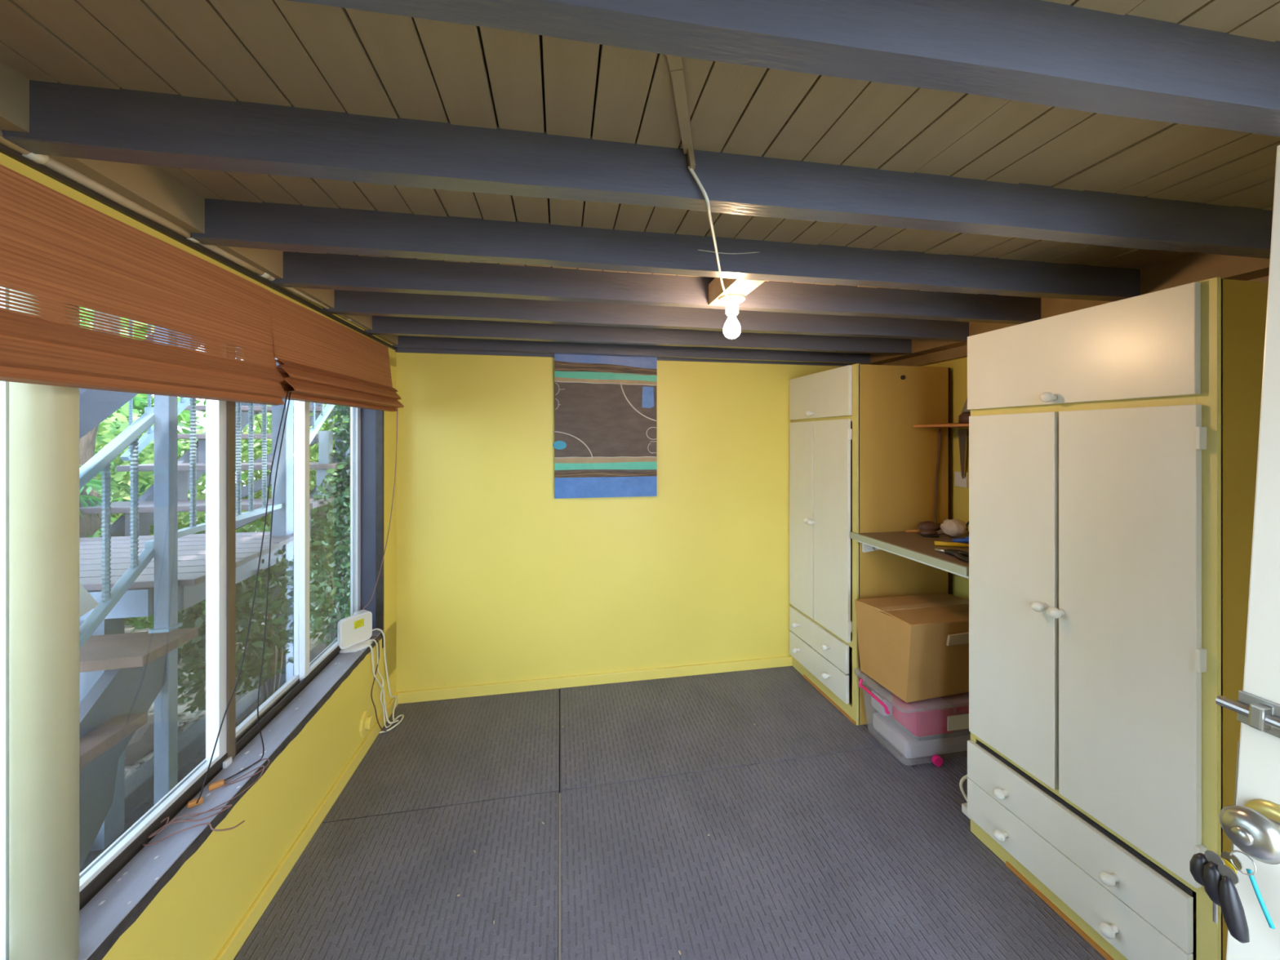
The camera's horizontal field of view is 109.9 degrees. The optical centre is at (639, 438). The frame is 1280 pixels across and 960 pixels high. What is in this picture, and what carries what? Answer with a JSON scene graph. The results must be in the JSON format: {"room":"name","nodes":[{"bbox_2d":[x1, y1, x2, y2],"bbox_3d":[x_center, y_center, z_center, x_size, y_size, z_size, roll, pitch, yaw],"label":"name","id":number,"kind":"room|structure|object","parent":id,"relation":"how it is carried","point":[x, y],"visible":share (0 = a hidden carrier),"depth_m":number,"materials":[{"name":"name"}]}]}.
{"room":"storage room","nodes":[
{"label":"storage room","id":0,"kind":"room"},
{"bbox_2d":[0,152,396,959],"bbox_3d":[-1.218,0.540,0.999,0.160,2.120,3.099,0,0,-9],"label":"wall","id":1,"kind":"structure","parent":0,"point":[196,913],"depth_m":1.43,"materials":[{"name":"yellow paint"}]},
{"bbox_2d":[0,129,377,335],"bbox_3d":[-1.122,-0.514,1.006,0.026,0.057,3.068,0,0,-9],"label":"conduit","id":2,"kind":"object","parent":1,"relation":"attached to","point":[47,161],"visible":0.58,"depth_m":0.96,"materials":[{"name":"metal"}]},
{"bbox_2d":[0,286,383,959],"bbox_3d":[-1.244,0.353,1.214,0.171,1.505,2.331,0,0,-9],"label":"window","id":3,"kind":"structure","parent":1,"relation":"in","point":[315,682],"depth_m":1.40,"materials":[{"name":"grey paint"}]},
{"bbox_2d":[8,288,79,959],"bbox_3d":[-1.166,0.335,0.880,0.083,1.425,0.083,0,0,-10],"label":"post","id":4,"kind":"object","parent":3,"relation":"on","point":[44,420],"visible":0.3,"depth_m":0.85,"materials":[{"name":"white paint"}]},
{"bbox_2d":[0,164,286,405],"bbox_3d":[-1.059,-0.276,0.778,0.080,0.381,1.306,0,0,-9],"label":"bamboo blind","id":5,"kind":"object","parent":3,"relation":"attached to","point":[55,248],"visible":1,"depth_m":0.92,"materials":[{"name":"brown wood"}]},
{"bbox_2d":[195,391,288,804],"bbox_3d":[-1.180,0.436,1.340,0.064,1.173,0.206,0,0,19],"label":"blind cord","id":6,"kind":"object","parent":5,"relation":"hanging from","point":[211,760],"visible":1,"depth_m":1.36,"materials":[{"name":"black fabric"}]},
{"bbox_2d":[142,804,244,845],"bbox_3d":[-1.178,1.030,1.191,0.205,0.040,0.093,0,0,-28],"label":"cord tangle","id":7,"kind":"object","parent":3,"relation":"on","point":[167,823],"visible":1,"depth_m":1.19,"materials":[{"name":"red plastic"}]},
{"bbox_2d":[187,796,203,808],"bbox_3d":[-1.250,1.025,1.262,0.031,0.014,0.014,0,0,-39],"label":"toggle","id":8,"kind":"object","parent":3,"relation":"on","point":[191,803],"visible":1,"depth_m":1.26,"materials":[{"name":"wood"}]},
{"bbox_2d":[208,778,224,791],"bbox_3d":[-1.251,1.025,1.325,0.014,0.014,0.034,0,0,43],"label":"toggle","id":9,"kind":"object","parent":3,"relation":"on","point":[216,784],"visible":1,"depth_m":1.32,"materials":[{"name":"orange wood"}]},
{"bbox_2d":[169,758,270,824],"bbox_3d":[-1.203,1.029,1.318,0.103,0.009,0.248,0,0,-2],"label":"loop","id":10,"kind":"object","parent":3,"relation":"on","point":[264,766],"visible":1,"depth_m":1.34,"materials":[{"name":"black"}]},
{"bbox_2d":[98,649,363,905],"bbox_3d":[-1.258,1.028,1.504,0.089,0.040,1.415,0,0,-9],"label":"flakes","id":11,"kind":"object","parent":3,"relation":"on","point":[260,754],"visible":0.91,"depth_m":1.30,"materials":[{"name":"white plastic"}]},
{"bbox_2d":[270,291,404,411],"bbox_3d":[-1.219,-0.302,1.888,0.108,0.350,0.947,0,0,-9],"label":"bamboo blind","id":12,"kind":"object","parent":3,"relation":"attached to","point":[320,359],"visible":0.97,"depth_m":1.71,"materials":[{"name":"brown wood"}]},
{"bbox_2d":[223,391,291,780],"bbox_3d":[-1.202,0.440,1.403,0.175,1.180,0.051,0,0,-40],"label":"blind cord","id":13,"kind":"object","parent":12,"relation":"hanging from","point":[290,392],"visible":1,"depth_m":1.43,"materials":[{"name":"black fabric"}]},
{"bbox_2d":[362,407,397,609],"bbox_3d":[-1.317,0.343,2.275,0.011,1.006,0.173,0,0,36],"label":"blind cord","id":14,"kind":"object","parent":12,"relation":"hanging from","point":[397,407],"visible":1,"depth_m":2.32,"materials":[{"name":"fabric"}]},
{"bbox_2d":[337,609,372,653],"bbox_3d":[-1.389,0.934,2.183,0.154,0.150,0.160,0,0,-10],"label":"router","id":15,"kind":"object","parent":3,"relation":"on","point":[353,631],"visible":0.94,"depth_m":2.16,"materials":[{"name":"white plastic"}]},
{"bbox_2d":[369,635,386,731],"bbox_3d":[-1.321,1.246,2.222,0.083,0.500,0.125,0,0,-10],"label":"cable","id":16,"kind":"object","parent":15,"relation":"hanging from","point":[374,636],"visible":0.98,"depth_m":2.22,"materials":[{"name":"white plastic"}]},
{"bbox_2d":[360,644,399,724],"bbox_3d":[-1.310,1.246,2.262,0.057,0.504,0.233,0,0,13],"label":"cable","id":17,"kind":"object","parent":3,"relation":"hanging from","point":[368,645],"visible":1,"depth_m":2.26,"materials":[{"name":"beige plastic"}]},
{"bbox_2d":[365,639,395,728],"bbox_3d":[-1.315,1.246,2.287,0.037,0.505,0.205,0,0,16],"label":"cable","id":18,"kind":"object","parent":3,"relation":"hanging from","point":[374,640],"visible":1,"depth_m":2.28,"materials":[{"name":"beige plastic"}]},
{"bbox_2d":[0,142,397,351],"bbox_3d":[-1.132,-0.499,1.004,0.012,0.014,3.076,0,0,-9],"label":"trim","id":19,"kind":"structure","parent":1,"relation":"attached to","point":[4,149],"depth_m":1.08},
{"bbox_2d":[214,693,397,959],"bbox_3d":[-1.131,1.470,1.007,0.014,0.064,3.082,0,0,-9],"label":"baseboard","id":20,"kind":"structure","parent":1,"relation":"attached to","point":[235,942],"depth_m":1.58,"materials":[{"name":"yellow paint"}]},
{"bbox_2d":[359,710,373,737],"bbox_3d":[-1.302,1.365,2.144,0.034,0.120,0.104,0,0,-10],"label":"wall outlet","id":21,"kind":"object","parent":1,"relation":"attached to","point":[366,722],"visible":1,"depth_m":2.13,"materials":[{"name":"yellow paint"}]},
{"bbox_2d":[364,715,373,730],"bbox_3d":[-1.297,1.365,2.150,0.023,0.060,0.060,0,0,-10],"label":"socket","id":22,"kind":"object","parent":21,"relation":"attached to","point":[368,719],"depth_m":2.13,"materials":[{"name":"yellow paint"}]},
{"bbox_2d":[396,352,841,692],"bbox_3d":[0.097,0.450,2.867,3.500,2.300,0.120,0,0,-10],"label":"wall","id":23,"kind":"structure","parent":0,"point":[500,579],"depth_m":2.71,"materials":[{"name":"yellow paint"}]},
{"bbox_2d":[395,655,792,703],"bbox_3d":[0.099,1.470,2.799,3.020,0.064,0.014,0,0,-10],"label":"baseboard","id":24,"kind":"structure","parent":23,"relation":"attached to","point":[437,694],"depth_m":2.72,"materials":[{"name":"yellow paint"}]},
{"bbox_2d":[552,354,657,498],"bbox_3d":[-0.209,-0.088,2.734,0.634,0.896,0.033,0,0,-10],"label":"abstract painting","id":25,"kind":"object","parent":23,"relation":"attached to","point":[605,445],"visible":0.97,"depth_m":2.72,"materials":[{"name":"paint"}]},
{"bbox_2d":[395,348,868,366],"bbox_3d":[0.094,-0.507,2.796,3.030,0.045,0.018,0,0,-10],"label":"trim","id":26,"kind":"structure","parent":23,"relation":"attached to","point":[399,350],"depth_m":2.67,"materials":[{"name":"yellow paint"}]},
{"bbox_2d":[0,0,1279,364],"bbox_3d":[0.352,-0.575,1.290,3.552,0.181,3.315,0,0,-10],"label":"ceiling","id":27,"kind":"structure","parent":0,"point":[903,179],"depth_m":0.88,"materials":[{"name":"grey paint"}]},
{"bbox_2d":[666,54,695,171],"bbox_3d":[0.068,-0.578,0.766,0.025,0.052,0.341,0,0,12],"label":"batten","id":28,"kind":"object","parent":27,"relation":"attached to","point":[675,63],"visible":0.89,"depth_m":0.79,"materials":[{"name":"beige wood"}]},
{"bbox_2d":[688,165,728,298],"bbox_3d":[0.217,-0.521,1.231,0.042,0.078,0.666,0,0,17],"label":"cable","id":29,"kind":"object","parent":27,"relation":"attached to","point":[691,170],"visible":1,"depth_m":1.01,"materials":[{"name":"beige plastic"}]},
{"bbox_2d":[697,249,755,253],"bbox_3d":[0.269,-0.556,1.338,0.200,0.016,0.002,0,0,-11],"label":"wire","id":30,"kind":"object","parent":27,"relation":"attached to","point":[698,250],"visible":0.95,"depth_m":1.34,"materials":[{"name":"beige"}]},
{"bbox_2d":[719,293,745,338],"bbox_3d":[0.325,-0.422,1.582,0.092,0.145,0.092,0,0,-10],"label":"ceiling lamp","id":31,"kind":"object","parent":27,"relation":"attached to","point":[731,330],"visible":1,"depth_m":1.56,"materials":[{"name":"white glass"}]},
{"bbox_2d":[233,666,1106,959],"bbox_3d":[0.400,1.560,1.313,3.550,0.121,3.345,0,0,-10],"label":"floor","id":32,"kind":"structure","parent":0,"point":[825,841],"depth_m":1.66,"materials":[{"name":"grey carpet"}]},
{"bbox_2d":[372,628,404,733],"bbox_3d":[-1.312,1.236,2.361,0.102,0.527,0.209,0,0,10],"label":"cable","id":33,"kind":"object","parent":32,"relation":"on","point":[379,629],"visible":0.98,"depth_m":2.35,"materials":[{"name":"beige plastic"}]},
{"bbox_2d":[457,691,755,955],"bbox_3d":[-0.295,1.497,1.982,1.500,0.003,1.238,0,0,17],"label":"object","id":34,"kind":"structure","parent":32,"relation":"on","point":[580,691],"depth_m":1.47,"materials":[{"name":"carpet"}]},
{"bbox_2d":[789,363,948,725],"bbox_3d":[1.309,0.556,2.687,0.633,1.891,0.640,0,0,-10],"label":"wardrobe","id":35,"kind":"object","parent":32,"relation":"on","point":[859,462],"visible":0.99,"depth_m":2.42,"materials":[{"name":"yellow paint"}]},
{"bbox_2d":[850,531,968,578],"bbox_3d":[1.483,0.545,2.094,0.641,0.100,0.669,0,0,-10],"label":"shelf","id":36,"kind":"object","parent":35,"relation":"attached to","point":[917,547],"visible":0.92,"depth_m":2.07,"materials":[{"name":"brown laminate"}]},
{"bbox_2d":[905,529,943,533],"bbox_3d":[1.485,0.487,2.340,0.177,0.019,0.056,0,0,-3],"label":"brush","id":37,"kind":"object","parent":36,"relation":"on","point":[940,531],"visible":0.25,"depth_m":2.35,"materials":[{"name":"brown wood"}]},
{"bbox_2d":[918,520,940,534],"bbox_3d":[1.492,0.466,2.327,0.094,0.060,0.168,0,0,45],"label":"pouch","id":38,"kind":"object","parent":36,"relation":"on","point":[927,527],"visible":0.99,"depth_m":2.32,"materials":[{"name":"brown leather"}]},
{"bbox_2d":[923,533,939,537],"bbox_3d":[1.456,0.489,2.242,0.071,0.010,0.021,0,0,17],"label":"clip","id":39,"kind":"object","parent":36,"relation":"on","point":[924,535],"visible":1,"depth_m":2.24,"materials":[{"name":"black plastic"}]},
{"bbox_2d":[933,541,968,546],"bbox_3d":[1.440,0.486,2.043,0.168,0.019,0.020,0,0,20],"label":"screwdriver","id":40,"kind":"object","parent":36,"relation":"on","point":[936,543],"visible":0.79,"depth_m":2.04,"materials":[{"name":"yellow plastic"}]},
{"bbox_2d":[934,548,968,562],"bbox_3d":[1.331,0.485,1.858,0.091,0.024,0.214,0,0,-10],"label":"pliers","id":41,"kind":"object","parent":36,"relation":"on","point":[962,555],"visible":0.72,"depth_m":1.87,"materials":[{"name":"black plastic"}]},
{"bbox_2d":[940,519,968,537],"bbox_3d":[1.584,0.451,2.258,0.110,0.089,0.112,0,0,-10],"label":"plastic bag","id":42,"kind":"object","parent":36,"relation":"on","point":[953,527],"visible":1,"depth_m":2.23,"materials":[{"name":"beige plastic"}]},
{"bbox_2d":[951,536,968,543],"bbox_3d":[1.540,0.476,2.098,0.131,0.037,0.056,0,0,7],"label":"torch","id":43,"kind":"object","parent":36,"relation":"on","point":[966,540],"visible":0.36,"depth_m":2.10,"materials":[{"name":"blue plastic"}]},
{"bbox_2d":[965,520,968,534],"bbox_3d":[1.654,0.445,2.226,0.090,0.082,0.010,0,0,-10],"label":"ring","id":44,"kind":"object","parent":36,"relation":"on","point":[967,522],"visible":0.33,"depth_m":2.22,"materials":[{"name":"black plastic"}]},
{"bbox_2d":[933,428,941,525],"bbox_3d":[1.593,0.207,2.400,0.032,0.514,0.073,0,0,35],"label":"hanging cable","id":45,"kind":"object","parent":35,"relation":"hanging from","point":[940,429],"visible":0.89,"depth_m":2.41,"materials":[{"name":"brown plastic"}]},
{"bbox_2d":[948,367,950,594],"bbox_3d":[1.683,0.558,2.458,0.018,1.884,0.023,0,0,-10],"label":"trim","id":46,"kind":"structure","parent":35,"relation":"attached to","point":[948,367],"depth_m":2.45,"materials":[{"name":"wood"}]},
{"bbox_2d":[858,678,970,766],"bbox_3d":[1.409,1.343,2.202,0.611,0.308,0.353,0,0,-10],"label":"tub","id":47,"kind":"object","parent":32,"relation":"on","point":[935,726],"visible":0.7,"depth_m":2.09,"materials":[{"name":"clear plastic"}]},
{"bbox_2d":[854,592,968,702],"bbox_3d":[1.377,0.992,2.161,0.568,0.388,0.370,0,0,-10],"label":"cardboard box","id":48,"kind":"object","parent":47,"relation":"on","point":[916,647],"visible":0.75,"depth_m":2.04,"materials":[{"name":"brown cardboard"}]},
{"bbox_2d":[959,774,970,819],"bbox_3d":[1.330,1.424,1.793,0.080,0.150,0.071,0,0,-10],"label":"cable","id":49,"kind":"object","parent":32,"relation":"on","point":[964,806],"visible":0.38,"depth_m":1.80,"materials":[{"name":"white plastic"}]},
{"bbox_2d":[967,276,1268,959],"bbox_3d":[1.551,0.556,1.438,0.596,1.891,0.644,0,0,-10],"label":"wardrobe","id":50,"kind":"object","parent":32,"relation":"on","point":[1113,446],"visible":0.98,"depth_m":1.26,"materials":[{"name":"yellow paint"}]},
{"bbox_2d":[921,357,968,599],"bbox_3d":[1.968,0.450,1.518,0.150,2.300,3.195,0,0,-10],"label":"wall","id":51,"kind":"structure","parent":0,"point":[959,496],"depth_m":2.44,"materials":[{"name":"yellow paint"}]},
{"bbox_2d":[913,423,968,435],"bbox_3d":[1.635,-0.041,2.183,0.268,0.058,0.483,0,0,-10],"label":"corner shelf","id":52,"kind":"object","parent":51,"relation":"attached to","point":[960,426],"visible":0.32,"depth_m":2.32,"materials":[{"name":"brown wood"}]},
{"bbox_2d":[930,422,958,424],"bbox_3d":[1.601,-0.074,2.354,0.130,0.008,0.018,0,0,12],"label":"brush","id":53,"kind":"object","parent":52,"relation":"on","point":[931,423],"visible":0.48,"depth_m":2.35,"materials":[{"name":"brown wood"}]},
{"bbox_2d":[958,429,967,478],"bbox_3d":[1.711,0.085,2.378,0.006,0.260,0.050,0,0,-10],"label":"saw","id":54,"kind":"object","parent":52,"relation":"hanging from","point":[962,433],"visible":1,"depth_m":2.37,"materials":[{"name":"silver metal"}]},
{"bbox_2d":[958,412,970,423],"bbox_3d":[1.679,-0.100,2.286,0.091,0.060,0.092,0,0,-10],"label":"jar","id":55,"kind":"object","parent":52,"relation":"on","point":[963,418],"visible":0.42,"depth_m":2.27,"materials":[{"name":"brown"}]},
{"bbox_2d":[961,397,970,412],"bbox_3d":[1.694,-0.207,2.259,0.124,0.150,0.124,0,0,-10],"label":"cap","id":56,"kind":"object","parent":55,"relation":"on","point":[965,407],"visible":0.16,"depth_m":2.26,"materials":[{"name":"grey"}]},
{"bbox_2d":[954,471,968,487],"bbox_3d":[1.724,0.222,2.409,0.018,0.080,0.075,0,0,-10],"label":"light switch","id":57,"kind":"object","parent":51,"relation":"attached to","point":[959,481],"visible":0.98,"depth_m":2.40,"materials":[{"name":"white plastic"}]},
{"bbox_2d":[881,275,1268,366],"bbox_3d":[1.871,-0.475,1.551,0.050,0.090,3.095,0,0,-10],"label":"trim","id":58,"kind":"structure","parent":51,"relation":"attached to","point":[961,352],"depth_m":2.52,"materials":[{"name":"brown wood"}]},
{"bbox_2d":[1215,145,1279,959],"bbox_3d":[1.067,0.501,0.342,0.193,1.973,0.844,0,0,-10],"label":"door","id":59,"kind":"structure","parent":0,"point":[1252,824],"depth_m":0.72,"materials":[{"name":"white paint"}]},
{"bbox_2d":[1189,849,1275,943],"bbox_3d":[0.914,0.700,0.697,0.037,0.131,0.087,0,0,5],"label":"keys","id":60,"kind":"object","parent":59,"relation":"hanging from","point":[1219,877],"visible":1,"depth_m":0.69,"materials":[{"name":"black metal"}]},
{"label":"outside","id":61,"kind":"structure","parent":0,"visible":0},
{"bbox_2d":[79,488,348,873],"bbox_3d":[-8.327,1.705,3.590,12.870,0.290,22.000,0,0,-10],"label":"garden","id":62,"kind":"object","parent":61,"point":[314,652],"depth_m":2.11,"materials":[{"name":"green plant"}]},
{"bbox_2d":[79,320,154,524],"bbox_3d":[-8.458,-0.889,6.000,4.270,5.536,2.846,0,0,-10],"label":"tree","id":63,"kind":"object","parent":62,"relation":"on","point":[138,395],"visible":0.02,"depth_m":6.30,"materials":[{"name":"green plant"}]},
{"bbox_2d":[79,617,197,871],"bbox_3d":[-2.036,1.060,1.109,0.982,0.980,1.300,0,0,-10],"label":"stairs","id":64,"kind":"structure","parent":62,"relation":"on","point":[122,674],"depth_m":1.44,"materials":[{"name":"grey wood"}]},
{"bbox_2d":[79,582,98,617],"bbox_3d":[-1.870,0.503,1.332,0.012,0.365,0.510,0,0,-10],"label":"board","id":65,"kind":"object","parent":64,"relation":"on","point":[86,602],"visible":0.12,"depth_m":1.54,"materials":[{"name":"paint"}]},
{"bbox_2d":[79,306,205,517],"bbox_3d":[-6.120,-0.060,4.593,2.720,3.212,1.886,0,0,4],"label":"shrub","id":66,"kind":"object","parent":62,"relation":"on","point":[139,403],"visible":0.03,"depth_m":4.77,"materials":[{"name":"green plant"}]},
{"bbox_2d":[94,408,205,535],"bbox_3d":[-4.303,0.643,3.616,1.728,1.805,1.355,0,0,-30],"label":"shrub","id":67,"kind":"object","parent":62,"relation":"on","point":[105,436],"visible":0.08,"depth_m":3.53,"materials":[{"name":"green plant"}]},
{"bbox_2d":[124,617,335,765],"bbox_3d":[-3.980,1.530,1.523,3.700,0.060,4.000,0,0,-10],"label":"gravel bed","id":68,"kind":"object","parent":62,"relation":"on","point":[312,642],"depth_m":3.33,"materials":[{"name":"grey gravel"}]},
{"bbox_2d":[79,310,120,537],"bbox_3d":[-3.698,-0.429,3.136,1.878,3.999,1.660,0,0,-23],"label":"tree","id":69,"kind":"object","parent":68,"relation":"on","point":[88,526],"visible":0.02,"depth_m":2.93,"materials":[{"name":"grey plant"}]},
{"bbox_2d":[79,465,124,517],"bbox_3d":[-3.656,0.832,2.448,1.238,1.397,1.002,0,0,-10],"label":"palm","id":70,"kind":"object","parent":68,"relation":"on","point":[95,483],"visible":0.1,"depth_m":2.63,"materials":[{"name":"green plant"}]},
{"bbox_2d":[94,431,118,466],"bbox_3d":[-4.404,0.675,2.867,1.412,1.711,1.195,0,0,-10],"label":"palm","id":71,"kind":"object","parent":68,"relation":"on","point":[95,452],"visible":0.05,"depth_m":3.31,"materials":[{"name":"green plant"}]},
{"bbox_2d":[124,617,149,624],"bbox_3d":[-3.804,1.154,2.677,1.423,0.978,0.870,0,0,-2],"label":"shrub","id":72,"kind":"object","parent":68,"relation":"on","point":[126,619],"visible":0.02,"depth_m":2.82,"materials":[{"name":"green plant"}]},
{"bbox_2d":[124,713,154,765],"bbox_3d":[-2.392,1.441,2.132,0.220,0.177,0.298,0,0,-10],"label":"rock","id":73,"kind":"object","parent":68,"relation":"on","point":[141,744],"visible":0.25,"depth_m":2.08,"materials":[{"name":"grey stone"}]},
{"bbox_2d":[147,680,184,712],"bbox_3d":[-2.737,1.448,2.513,0.333,0.203,0.225,0,0,-10],"label":"rock","id":74,"kind":"object","parent":68,"relation":"on","point":[152,708],"visible":0.02,"depth_m":2.43,"materials":[{"name":"grey stone"}]},
{"bbox_2d":[88,676,261,852],"bbox_3d":[-2.249,1.515,2.295,0.100,0.090,1.493,0,0,-12],"label":"sleeper","id":75,"kind":"object","parent":68,"relation":"on","point":[140,784],"visible":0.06,"depth_m":2.13,"materials":[{"name":"wood"}]},
{"bbox_2d":[86,513,318,661],"bbox_3d":[-3.010,1.020,2.971,1.539,1.051,0.653,0,0,-10],"label":"shrub","id":76,"kind":"object","parent":68,"relation":"on","point":[137,624],"visible":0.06,"depth_m":2.91,"materials":[{"name":"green plant"}]},
{"bbox_2d":[124,628,317,778],"bbox_3d":[-3.551,1.490,2.005,2.669,0.038,2.679,0,0,-10],"label":"pebbles","id":77,"kind":"object","parent":68,"relation":"on","point":[189,718],"visible":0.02,"depth_m":2.38,"materials":[{"name":"grey gravel"}]},
{"bbox_2d":[200,399,349,487],"bbox_3d":[-3.958,-0.221,5.718,2.787,3.534,1.655,0,0,-10],"label":"shrub","id":78,"kind":"object","parent":62,"relation":"on","point":[243,474],"visible":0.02,"depth_m":5.30,"materials":[{"name":"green plant"}]},
{"bbox_2d":[204,400,350,587],"bbox_3d":[-3.278,0.345,4.593,1.981,2.398,1.146,0,0,-10],"label":"shrub","id":79,"kind":"object","parent":62,"relation":"on","point":[313,451],"visible":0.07,"depth_m":4.35,"materials":[{"name":"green plant"}]},
{"bbox_2d":[335,469,350,602],"bbox_3d":[-2.671,0.950,4.287,0.350,1.300,0.180,0,0,-10],"label":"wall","id":80,"kind":"structure","parent":62,"relation":"on","point":[339,494],"depth_m":4.18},
{"bbox_3d":[-1.706,1.533,1.727,0.490,0.055,10.000,0,0,-10],"label":"concrete path","id":81,"kind":"object","parent":62,"relation":"on","visible":0},
{"bbox_2d":[79,325,293,804],"bbox_3d":[-2.610,0.230,1.954,1.750,2.660,0.985,0,0,-10],"label":"deck","id":82,"kind":"structure","parent":81,"relation":"on","point":[174,580],"depth_m":1.75,"materials":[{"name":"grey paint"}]},
{"bbox_2d":[79,407,154,649],"bbox_3d":[-1.710,0.453,1.295,0.034,1.131,0.768,0,0,-10],"label":"stair handrail","id":83,"kind":"object","parent":82,"relation":"attached to","point":[101,460],"visible":0.45,"depth_m":1.47,"materials":[{"name":"white metal"}]},
{"bbox_2d":[293,402,334,459],"bbox_3d":[-2.058,-0.437,3.157,0.032,1.125,1.277,0,0,-10],"label":"stair handrail","id":84,"kind":"object","parent":82,"relation":"attached to","point":[325,412],"visible":0.09,"depth_m":2.77,"materials":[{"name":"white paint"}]},
{"bbox_2d":[177,549,333,727],"bbox_3d":[-2.010,1.048,2.349,0.506,0.995,1.203,0,0,-10],"label":"shrub","id":85,"kind":"object","parent":81,"relation":"on","point":[193,616],"visible":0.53,"depth_m":2.21,"materials":[{"name":"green plant"}]},
{"bbox_2d":[309,466,350,647],"bbox_3d":[-2.092,0.859,3.184,0.534,1.373,1.076,0,0,-10],"label":"ivy","id":86,"kind":"object","parent":81,"relation":"on","point":[340,593],"visible":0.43,"depth_m":2.96,"materials":[{"name":"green plant"}]},
{"bbox_2d":[324,405,350,539],"bbox_3d":[-1.969,0.235,3.404,0.700,2.614,0.785,0,0,-10],"label":"shrub","id":87,"kind":"object","parent":81,"relation":"on","point":[344,433],"visible":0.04,"depth_m":3.19,"materials":[{"name":"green plant"}]},
{"bbox_3d":[-2.339,0.213,0.810,2.080,2.695,3.618,0,0,-10],"label":"deck","id":88,"kind":"object","parent":62,"relation":"on","visible":0},
{"bbox_2d":[79,332,201,439],"bbox_3d":[-2.451,-0.370,2.203,0.050,1.700,1.800,0,0,-10],"label":"stringer","id":89,"kind":"object","parent":88,"relation":"attached to","point":[95,406],"visible":0.02,"depth_m":1.97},
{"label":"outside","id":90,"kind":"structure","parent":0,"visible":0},
{"bbox_2d":[79,402,350,542],"bbox_3d":[-2.749,0.125,3.303,1.250,1.150,1.370,0,0,-10],"label":"fence","id":91,"kind":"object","parent":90,"point":[121,526],"depth_m":2.96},
{"bbox_2d":[120,319,190,461],"bbox_3d":[-2.756,-0.289,2.631,0.034,0.821,0.570,0,0,-10],"label":"stair handrail","id":92,"kind":"object","parent":91,"relation":"attached to","point":[148,436],"visible":0.18,"depth_m":2.47,"materials":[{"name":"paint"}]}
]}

